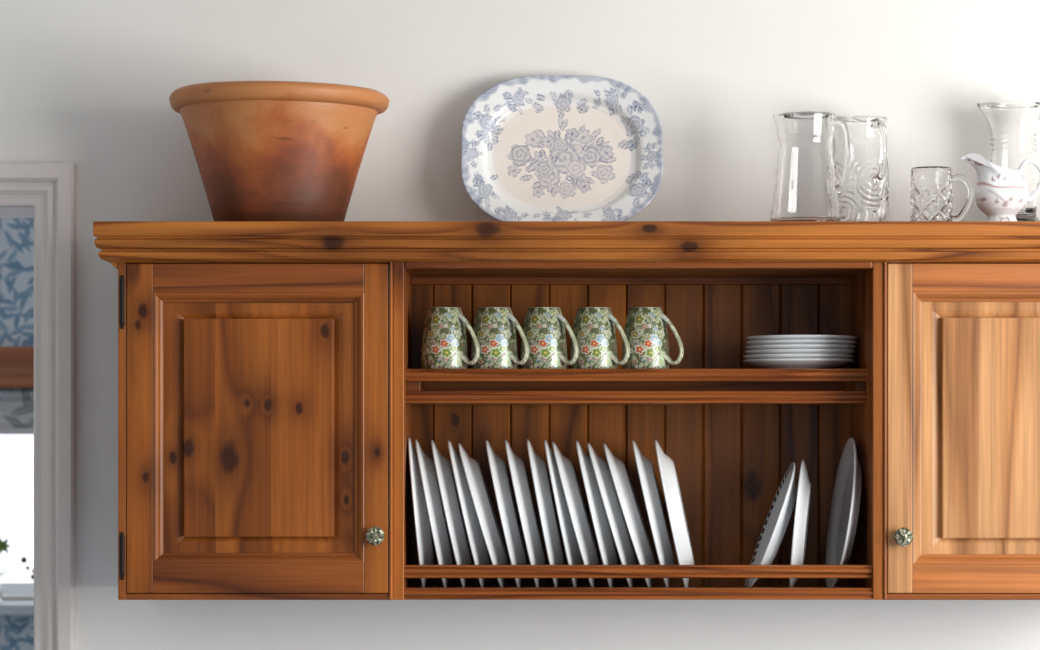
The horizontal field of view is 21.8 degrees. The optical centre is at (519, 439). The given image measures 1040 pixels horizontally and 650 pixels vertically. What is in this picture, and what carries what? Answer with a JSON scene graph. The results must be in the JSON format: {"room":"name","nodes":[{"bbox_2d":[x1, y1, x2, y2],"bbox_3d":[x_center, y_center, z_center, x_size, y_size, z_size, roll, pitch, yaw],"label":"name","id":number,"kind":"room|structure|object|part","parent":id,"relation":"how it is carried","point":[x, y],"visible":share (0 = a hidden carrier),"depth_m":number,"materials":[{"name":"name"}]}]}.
{"room":"kitchen","nodes":[
{"label":"kitchen","id":0,"kind":"room"},
{"bbox_2d":[0,218,33,649],"bbox_3d":[-1.250,0.300,7.325,3.700,2.600,0.250,0,0,0],"label":"wall","id":1,"kind":"structure","parent":0,"point":[16,234],"depth_m":7.20,"materials":[{"name":"blue paper"}]},
{"bbox_2d":[0,435,33,599],"bbox_3d":[-1.700,0.160,7.385,1.300,0.597,0.050,0,0,0],"label":"window","id":2,"kind":"structure","parent":1,"relation":"in","point":[16,451],"depth_m":7.38,"materials":[{"name":"paint"}]},
{"bbox_2d":[0,388,33,434],"bbox_3d":[-1.700,-0.077,7.230,1.180,0.124,0.030,0,0,0],"label":"window blind","id":3,"kind":"object","parent":1,"relation":"attached to","point":[16,404],"visible":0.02,"depth_m":7.23,"materials":[{"name":"grey fabric"}]},
{"bbox_2d":[0,347,33,387],"bbox_3d":[-1.700,-0.193,7.240,1.700,0.109,0.160,0,0,0],"label":"lintel beam","id":4,"kind":"structure","parent":1,"relation":"attached to","point":[16,363],"depth_m":7.16,"materials":[{"name":"brown wood"}]},
{"bbox_2d":[0,600,33,614],"bbox_3d":[-1.700,0.450,7.295,1.400,0.027,0.310,0,0,0],"label":"trim","id":5,"kind":"structure","parent":1,"relation":"attached to","point":[7,607],"depth_m":7.14,"materials":[{"name":"paint"}]},
{"bbox_2d":[0,584,2,600],"bbox_3d":[-1.411,0.399,7.260,0.040,0.075,0.040,0,0,0],"label":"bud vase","id":6,"kind":"object","parent":5,"relation":"on","point":[1,590],"visible":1,"depth_m":7.25,"materials":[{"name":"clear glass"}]},
{"bbox_2d":[0,538,33,579],"bbox_3d":[-1.358,0.342,7.260,0.116,0.165,0.026,0,0,0],"label":"flower sprig","id":7,"kind":"object","parent":6,"relation":"in","point":[3,544],"visible":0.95,"depth_m":7.26,"materials":[{"name":"green plant"}]},
{"bbox_3d":[-1.361,0.354,7.260,0.108,0.140,0.002,0,0,0],"label":"stem","id":8,"kind":"part","parent":7,"relation":"part of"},
{"bbox_2d":[0,0,1039,649],"bbox_3d":[-0.320,0.350,4.510,5.360,2.500,0.220,0,0,0],"label":"wall","id":9,"kind":"structure","parent":0,"point":[87,84],"depth_m":4.40,"materials":[{"name":"paint"}]},
{"bbox_2d":[0,206,33,217],"bbox_3d":[-1.196,0.604,4.508,0.834,1.992,0.232,0,0,0],"label":"trim","id":10,"kind":"structure","parent":9,"relation":"attached to","point":[6,211],"depth_m":4.51,"materials":[{"name":"paint"}]},
{"bbox_2d":[0,163,76,649],"bbox_3d":[-1.196,0.576,4.383,0.946,2.048,0.034,0,0,0],"label":"trim","id":11,"kind":"structure","parent":9,"relation":"attached to","point":[50,188],"depth_m":4.38,"materials":[{"name":"paint"}]},
{"bbox_2d":[93,221,1039,599],"bbox_3d":[0.179,-0.043,4.228,1.642,0.571,0.342,0,0,0],"label":"upper cabinet","id":12,"kind":"object","parent":9,"relation":"attached to","point":[273,387],"visible":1,"depth_m":4.09,"materials":[{"name":"brown wood"}]},
{"bbox_3d":[-0.398,-0.018,4.099,0.397,0.499,0.021,0,0,0],"label":"cabinet door","id":13,"kind":"part","parent":12,"relation":"part of","materials":[{"name":"brown wood"}]},
{"bbox_3d":[-0.396,-0.019,4.096,0.321,0.411,0.016,0,0,0],"label":"moulding","id":14,"kind":"part","parent":12,"relation":"part of","materials":[{"name":"brown wood"}]},
{"bbox_3d":[-0.396,-0.019,4.099,0.312,0.403,0.013,0,0,0],"label":"door panel","id":15,"kind":"part","parent":12,"relation":"part of","materials":[{"name":"brown wood"}]},
{"bbox_2d":[169,81,389,220],"bbox_3d":[-0.377,-0.436,4.220,0.344,0.214,0.339,0,0,0],"label":"terracotta bowl","id":16,"kind":"object","parent":12,"relation":"on","point":[263,150],"visible":0.89,"depth_m":4.11,"materials":[{"name":"orange ceramic"}]},
{"bbox_3d":[-0.219,0.145,4.072,0.031,0.031,0.018,0,0,0],"label":"knob","id":17,"kind":"part","parent":12,"relation":"part of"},
{"bbox_2d":[408,437,433,586],"bbox_3d":[-0.155,0.116,4.239,0.042,0.242,0.243,0,0,-2],"label":"dinner plate","id":18,"kind":"object","parent":12,"relation":"on","point":[424,539],"visible":0.66,"depth_m":4.15,"materials":[{"name":"white ceramic"}]},
{"bbox_2d":[415,439,453,586],"bbox_3d":[-0.134,0.118,4.238,0.061,0.239,0.243,0,0,-3],"label":"dinner plate","id":19,"kind":"object","parent":12,"relation":"on","point":[430,483],"visible":0.93,"depth_m":4.15,"materials":[{"name":"white ceramic"}]},
{"bbox_2d":[421,307,479,368],"bbox_3d":[-0.108,-0.158,4.220,0.093,0.097,0.077,0,0,0],"label":"mug","id":20,"kind":"object","parent":12,"relation":"on","point":[444,337],"visible":0.98,"depth_m":4.19,"materials":[{"name":"ceramic"}]},
{"bbox_3d":[-0.079,-0.157,4.198,0.041,0.081,0.019,0,0,25],"label":"handle","id":21,"kind":"part","parent":20,"relation":"part of","materials":[{"name":"ceramic"}]},
{"bbox_2d":[431,440,471,586],"bbox_3d":[-0.107,0.118,4.240,0.065,0.238,0.243,0,0,-2],"label":"dinner plate","id":22,"kind":"object","parent":12,"relation":"on","point":[447,485],"visible":0.88,"depth_m":4.16,"materials":[{"name":"white ceramic"}]},
{"bbox_2d":[448,440,489,586],"bbox_3d":[-0.080,0.119,4.239,0.067,0.237,0.243,0,0,-2],"label":"dinner plate","id":23,"kind":"object","parent":12,"relation":"on","point":[480,554],"visible":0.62,"depth_m":4.15,"materials":[{"name":"white ceramic"}]},
{"bbox_2d":[458,443,508,586],"bbox_3d":[-0.057,0.121,4.237,0.079,0.233,0.243,0,0,1],"label":"dinner plate","id":24,"kind":"object","parent":12,"relation":"on","point":[477,485],"visible":0.88,"depth_m":4.15,"materials":[{"name":"white ceramic"}]},
{"bbox_2d":[471,307,528,368],"bbox_3d":[-0.030,-0.158,4.220,0.093,0.097,0.077,0,0,3],"label":"mug","id":25,"kind":"object","parent":12,"relation":"on","point":[494,328],"visible":0.86,"depth_m":4.19,"materials":[{"name":"ceramic"}]},
{"bbox_3d":[-0.002,-0.157,4.196,0.041,0.081,0.019,0,0,28],"label":"handle","id":26,"kind":"part","parent":25,"relation":"part of","materials":[{"name":"ceramic"}]},
{"bbox_2d":[486,440,526,586],"bbox_3d":[-0.021,0.119,4.238,0.065,0.238,0.243,0,0,2],"label":"dinner plate","id":27,"kind":"object","parent":12,"relation":"on","point":[506,505],"visible":0.92,"depth_m":4.15,"materials":[{"name":"white ceramic"}]},
{"bbox_2d":[505,440,545,586],"bbox_3d":[0.008,0.118,4.238,0.065,0.238,0.243,0,0,2],"label":"dinner plate","id":28,"kind":"object","parent":12,"relation":"on","point":[527,514],"visible":0.91,"depth_m":4.15,"materials":[{"name":"white ceramic"}]},
{"bbox_2d":[527,439,564,586],"bbox_3d":[0.041,0.118,4.239,0.060,0.239,0.243,0,0,2],"label":"dinner plate","id":29,"kind":"object","parent":12,"relation":"on","point":[543,492],"visible":0.96,"depth_m":4.15,"materials":[{"name":"white ceramic"}]},
{"bbox_2d":[520,307,578,368],"bbox_3d":[0.047,-0.158,4.220,0.093,0.097,0.077,0,0,4],"label":"mug","id":30,"kind":"object","parent":12,"relation":"on","point":[544,330],"visible":0.98,"depth_m":4.19,"materials":[{"name":"ceramic"}]},
{"bbox_3d":[0.074,-0.157,4.195,0.041,0.081,0.019,0,0,29],"label":"handle","id":31,"kind":"part","parent":30,"relation":"part of","materials":[{"name":"ceramic"}]},
{"bbox_2d":[461,75,662,220],"bbox_3d":[0.067,-0.463,4.331,0.323,0.254,0.092,0,0,0],"label":"platter","id":32,"kind":"object","parent":12,"relation":"on","point":[536,147],"visible":0.99,"depth_m":4.34,"materials":[{"name":"white ceramic"}]},
{"bbox_2d":[544,440,582,586],"bbox_3d":[0.069,0.118,4.238,0.062,0.238,0.243,0,0,2],"label":"dinner plate","id":33,"kind":"object","parent":12,"relation":"on","point":[573,554],"visible":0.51,"depth_m":4.15,"materials":[{"name":"white ceramic"}]},
{"bbox_3d":[0.179,-0.293,4.228,1.642,0.070,0.342,0,0,0],"label":"cornice","id":34,"kind":"part","parent":12,"relation":"part of","materials":[{"name":"brown wood"}]},
{"bbox_2d":[552,442,599,586],"bbox_3d":[0.088,0.120,4.238,0.075,0.235,0.243,0,0,3],"label":"dinner plate","id":35,"kind":"object","parent":12,"relation":"on","point":[574,499],"visible":0.91,"depth_m":4.15,"materials":[{"name":"white ceramic"}]},
{"bbox_2d":[576,440,618,586],"bbox_3d":[0.121,0.119,4.237,0.068,0.237,0.243,0,0,4],"label":"dinner plate","id":36,"kind":"object","parent":12,"relation":"on","point":[603,532],"visible":0.72,"depth_m":4.15,"materials":[{"name":"white ceramic"}]},
{"bbox_2d":[571,307,629,368],"bbox_3d":[0.125,-0.158,4.220,0.093,0.097,0.077,0,0,2],"label":"mug","id":37,"kind":"object","parent":12,"relation":"on","point":[594,331],"visible":0.95,"depth_m":4.19,"materials":[{"name":"ceramic"}]},
{"bbox_3d":[0.154,-0.157,4.197,0.041,0.081,0.019,0,0,27],"label":"handle","id":38,"kind":"part","parent":37,"relation":"part of","materials":[{"name":"ceramic"}]},
{"bbox_2d":[587,443,636,586],"bbox_3d":[0.145,0.121,4.237,0.080,0.234,0.243,0,0,6],"label":"dinner plate","id":39,"kind":"object","parent":12,"relation":"on","point":[615,516],"visible":0.91,"depth_m":4.15,"materials":[{"name":"white ceramic"}]},
{"bbox_2d":[603,443,655,586],"bbox_3d":[0.172,0.121,4.238,0.083,0.232,0.242,0,0,7],"label":"dinner plate","id":40,"kind":"object","parent":12,"relation":"on","point":[630,508],"visible":0.88,"depth_m":4.15,"materials":[{"name":"white ceramic"}]},
{"bbox_3d":[0.179,-0.029,4.375,1.543,0.539,0.018,0,0,0],"label":"panel","id":41,"kind":"part","parent":12,"relation":"part of","materials":[{"name":"brown wood"}]},
{"bbox_3d":[0.179,-0.260,4.358,0.710,0.019,0.016,0,0,0],"label":"rail","id":42,"kind":"part","parent":12,"relation":"part of","materials":[{"name":"brown wood"}]},
{"bbox_2d":[406,369,866,381],"bbox_3d":[0.179,-0.100,4.263,0.710,0.020,0.206,0,0,0],"label":"shelf","id":43,"kind":"object","parent":12,"relation":"attached to","point":[412,375],"depth_m":4.16,"materials":[{"name":"brown wood"}]},
{"bbox_3d":[0.179,-0.066,4.171,0.710,0.019,0.022,0,0,0],"label":"shelf rail","id":44,"kind":"part","parent":12,"relation":"part of","materials":[{"name":"brown wood"}]},
{"bbox_3d":[0.179,0.200,4.104,0.710,0.020,0.016,0,0,0],"label":"plate rail","id":45,"kind":"part","parent":12,"relation":"part of","materials":[{"name":"brown wood"}]},
{"bbox_3d":[0.179,0.233,4.102,0.710,0.018,0.020,0,0,0],"label":"rail","id":46,"kind":"part","parent":12,"relation":"part of","materials":[{"name":"brown wood"}]},
{"bbox_2d":[622,307,683,368],"bbox_3d":[0.206,-0.158,4.221,0.093,0.097,0.077,0,0,-3],"label":"mug","id":47,"kind":"object","parent":12,"relation":"on","point":[645,329],"visible":0.96,"depth_m":4.19,"materials":[{"name":"ceramic"}]},
{"bbox_3d":[0.236,-0.157,4.200,0.041,0.081,0.019,0,0,22],"label":"handle","id":48,"kind":"part","parent":47,"relation":"part of","materials":[{"name":"ceramic"}]},
{"bbox_2d":[632,440,674,586],"bbox_3d":[0.210,0.119,4.238,0.068,0.237,0.243,0,0,5],"label":"dinner plate","id":49,"kind":"object","parent":12,"relation":"on","point":[648,481],"visible":0.84,"depth_m":4.15,"materials":[{"name":"white ceramic"}]},
{"bbox_2d":[655,440,694,586],"bbox_3d":[0.243,0.118,4.237,0.063,0.238,0.243,0,0,5],"label":"dinner plate","id":50,"kind":"object","parent":12,"relation":"on","point":[673,498],"visible":0.92,"depth_m":4.15,"materials":[{"name":"white ceramic"}]},
{"bbox_2d":[745,462,796,586],"bbox_3d":[0.394,0.136,4.238,0.082,0.203,0.216,0,0,4],"label":"patterned plate","id":51,"kind":"object","parent":12,"relation":"on","point":[775,525],"visible":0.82,"depth_m":4.22,"materials":[{"name":"ceramic"}]},
{"bbox_2d":[743,358,853,368],"bbox_3d":[0.440,-0.118,4.266,0.175,0.017,0.175,0,0,38],"label":"plate","id":52,"kind":"object","parent":12,"relation":"on","point":[775,363],"visible":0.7,"depth_m":4.20,"materials":[{"name":"white ceramic"}]},
{"bbox_2d":[743,354,854,358],"bbox_3d":[0.441,-0.125,4.266,0.175,0.017,0.175,0,0,-25],"label":"plate","id":53,"kind":"object","parent":52,"relation":"on","point":[753,356],"visible":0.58,"depth_m":4.20,"materials":[{"name":"white ceramic"}]},
{"bbox_2d":[744,349,855,354],"bbox_3d":[0.442,-0.133,4.266,0.175,0.017,0.175,0,0,-36],"label":"plate","id":54,"kind":"object","parent":53,"relation":"on","point":[761,351],"visible":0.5,"depth_m":4.19,"materials":[{"name":"white ceramic"}]},
{"bbox_2d":[745,344,855,349],"bbox_3d":[0.443,-0.140,4.265,0.175,0.017,0.175,0,0,6],"label":"plate","id":55,"kind":"object","parent":54,"relation":"on","point":[771,346],"visible":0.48,"depth_m":4.19,"materials":[{"name":"white ceramic"}]},
{"bbox_2d":[746,339,856,344],"bbox_3d":[0.444,-0.147,4.265,0.175,0.017,0.175,0,0,31],"label":"plate","id":56,"kind":"object","parent":55,"relation":"on","point":[786,341],"visible":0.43,"depth_m":4.19,"materials":[{"name":"white ceramic"}]},
{"bbox_2d":[746,335,856,340],"bbox_3d":[0.445,-0.155,4.265,0.175,0.017,0.175,0,0,-31],"label":"plate","id":57,"kind":"object","parent":56,"relation":"on","point":[761,337],"visible":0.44,"depth_m":4.19,"materials":[{"name":"white ceramic"}]},
{"bbox_2d":[789,459,810,586],"bbox_3d":[0.440,0.134,4.237,0.037,0.207,0.208,0,0,11],"label":"plate","id":58,"kind":"object","parent":12,"relation":"on","point":[801,519],"visible":0.88,"depth_m":4.17,"materials":[{"name":"white ceramic"}]},
{"bbox_2d":[770,111,849,220],"bbox_3d":[0.446,-0.419,4.215,0.113,0.180,0.113,0,0,-25],"label":"glass jug","id":59,"kind":"object","parent":12,"relation":"on","point":[805,188],"visible":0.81,"depth_m":4.18,"materials":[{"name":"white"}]},
{"bbox_3d":[0.498,-0.443,4.197,0.030,0.117,0.014,0,0,24],"label":"handle","id":60,"kind":"part","parent":59,"relation":"part of","materials":[{"name":"clear glass"}]},
{"bbox_2d":[825,437,861,586],"bbox_3d":[0.508,0.117,4.239,0.048,0.242,0.244,0,0,-2],"label":"plate","id":61,"kind":"object","parent":12,"relation":"in","point":[846,497],"visible":0.91,"depth_m":4.28,"materials":[{"name":"white ceramic"}]},
{"bbox_2d":[833,115,888,220],"bbox_3d":[0.546,-0.423,4.317,0.106,0.188,0.094,0,0,23],"label":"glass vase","id":62,"kind":"object","parent":12,"relation":"on","point":[864,197],"visible":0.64,"depth_m":4.28,"materials":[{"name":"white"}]},
{"bbox_3d":[0.569,-0.457,4.270,0.014,0.101,0.034,0,0,-28],"label":"handle","id":63,"kind":"part","parent":62,"relation":"part of","materials":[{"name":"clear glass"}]},
{"bbox_3d":[0.579,0.146,4.072,0.031,0.031,0.018,0,0,0],"label":"knob","id":64,"kind":"part","parent":12,"relation":"part of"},
{"bbox_2d":[910,166,972,220],"bbox_3d":[0.663,-0.378,4.250,0.097,0.100,0.066,0,0,0],"label":"glass tankard","id":65,"kind":"object","parent":12,"relation":"on","point":[931,189],"visible":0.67,"depth_m":4.22,"materials":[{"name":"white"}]},
{"bbox_3d":[0.693,-0.380,4.240,0.037,0.075,0.011,0,0,12],"label":"handle","id":66,"kind":"part","parent":65,"relation":"part of","materials":[{"name":"clear glass"}]},
{"bbox_3d":[0.755,-0.018,4.099,0.398,0.499,0.021,0,0,0],"label":"cabinet door","id":67,"kind":"part","parent":12,"relation":"part of","materials":[{"name":"brown wood"}]},
{"bbox_3d":[0.755,-0.018,4.096,0.321,0.414,0.016,0,0,0],"label":"moulding","id":68,"kind":"part","parent":12,"relation":"part of","materials":[{"name":"brown wood"}]},
{"bbox_3d":[0.755,-0.018,4.099,0.312,0.407,0.013,0,0,0],"label":"door panel","id":69,"kind":"part","parent":12,"relation":"part of","materials":[{"name":"brown wood"}]},
{"bbox_2d":[961,153,1039,220],"bbox_3d":[0.743,-0.384,4.155,0.104,0.112,0.084,0,0,38],"label":"creamer","id":70,"kind":"object","parent":12,"relation":"on","point":[1001,194],"visible":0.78,"depth_m":4.13,"materials":[{"name":"ceramic"}]},
{"bbox_3d":[0.786,-0.399,4.155,0.043,0.069,0.012,0,0,0],"label":"handle","id":71,"kind":"part","parent":70,"relation":"part of","materials":[{"name":"ceramic"}]},
{"bbox_2d":[977,101,1039,220],"bbox_3d":[0.796,-0.434,4.328,0.142,0.210,0.132,0,0,0],"label":"glass jug","id":72,"kind":"object","parent":12,"relation":"on","point":[1013,125],"visible":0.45,"depth_m":4.29,"materials":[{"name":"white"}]}
]}

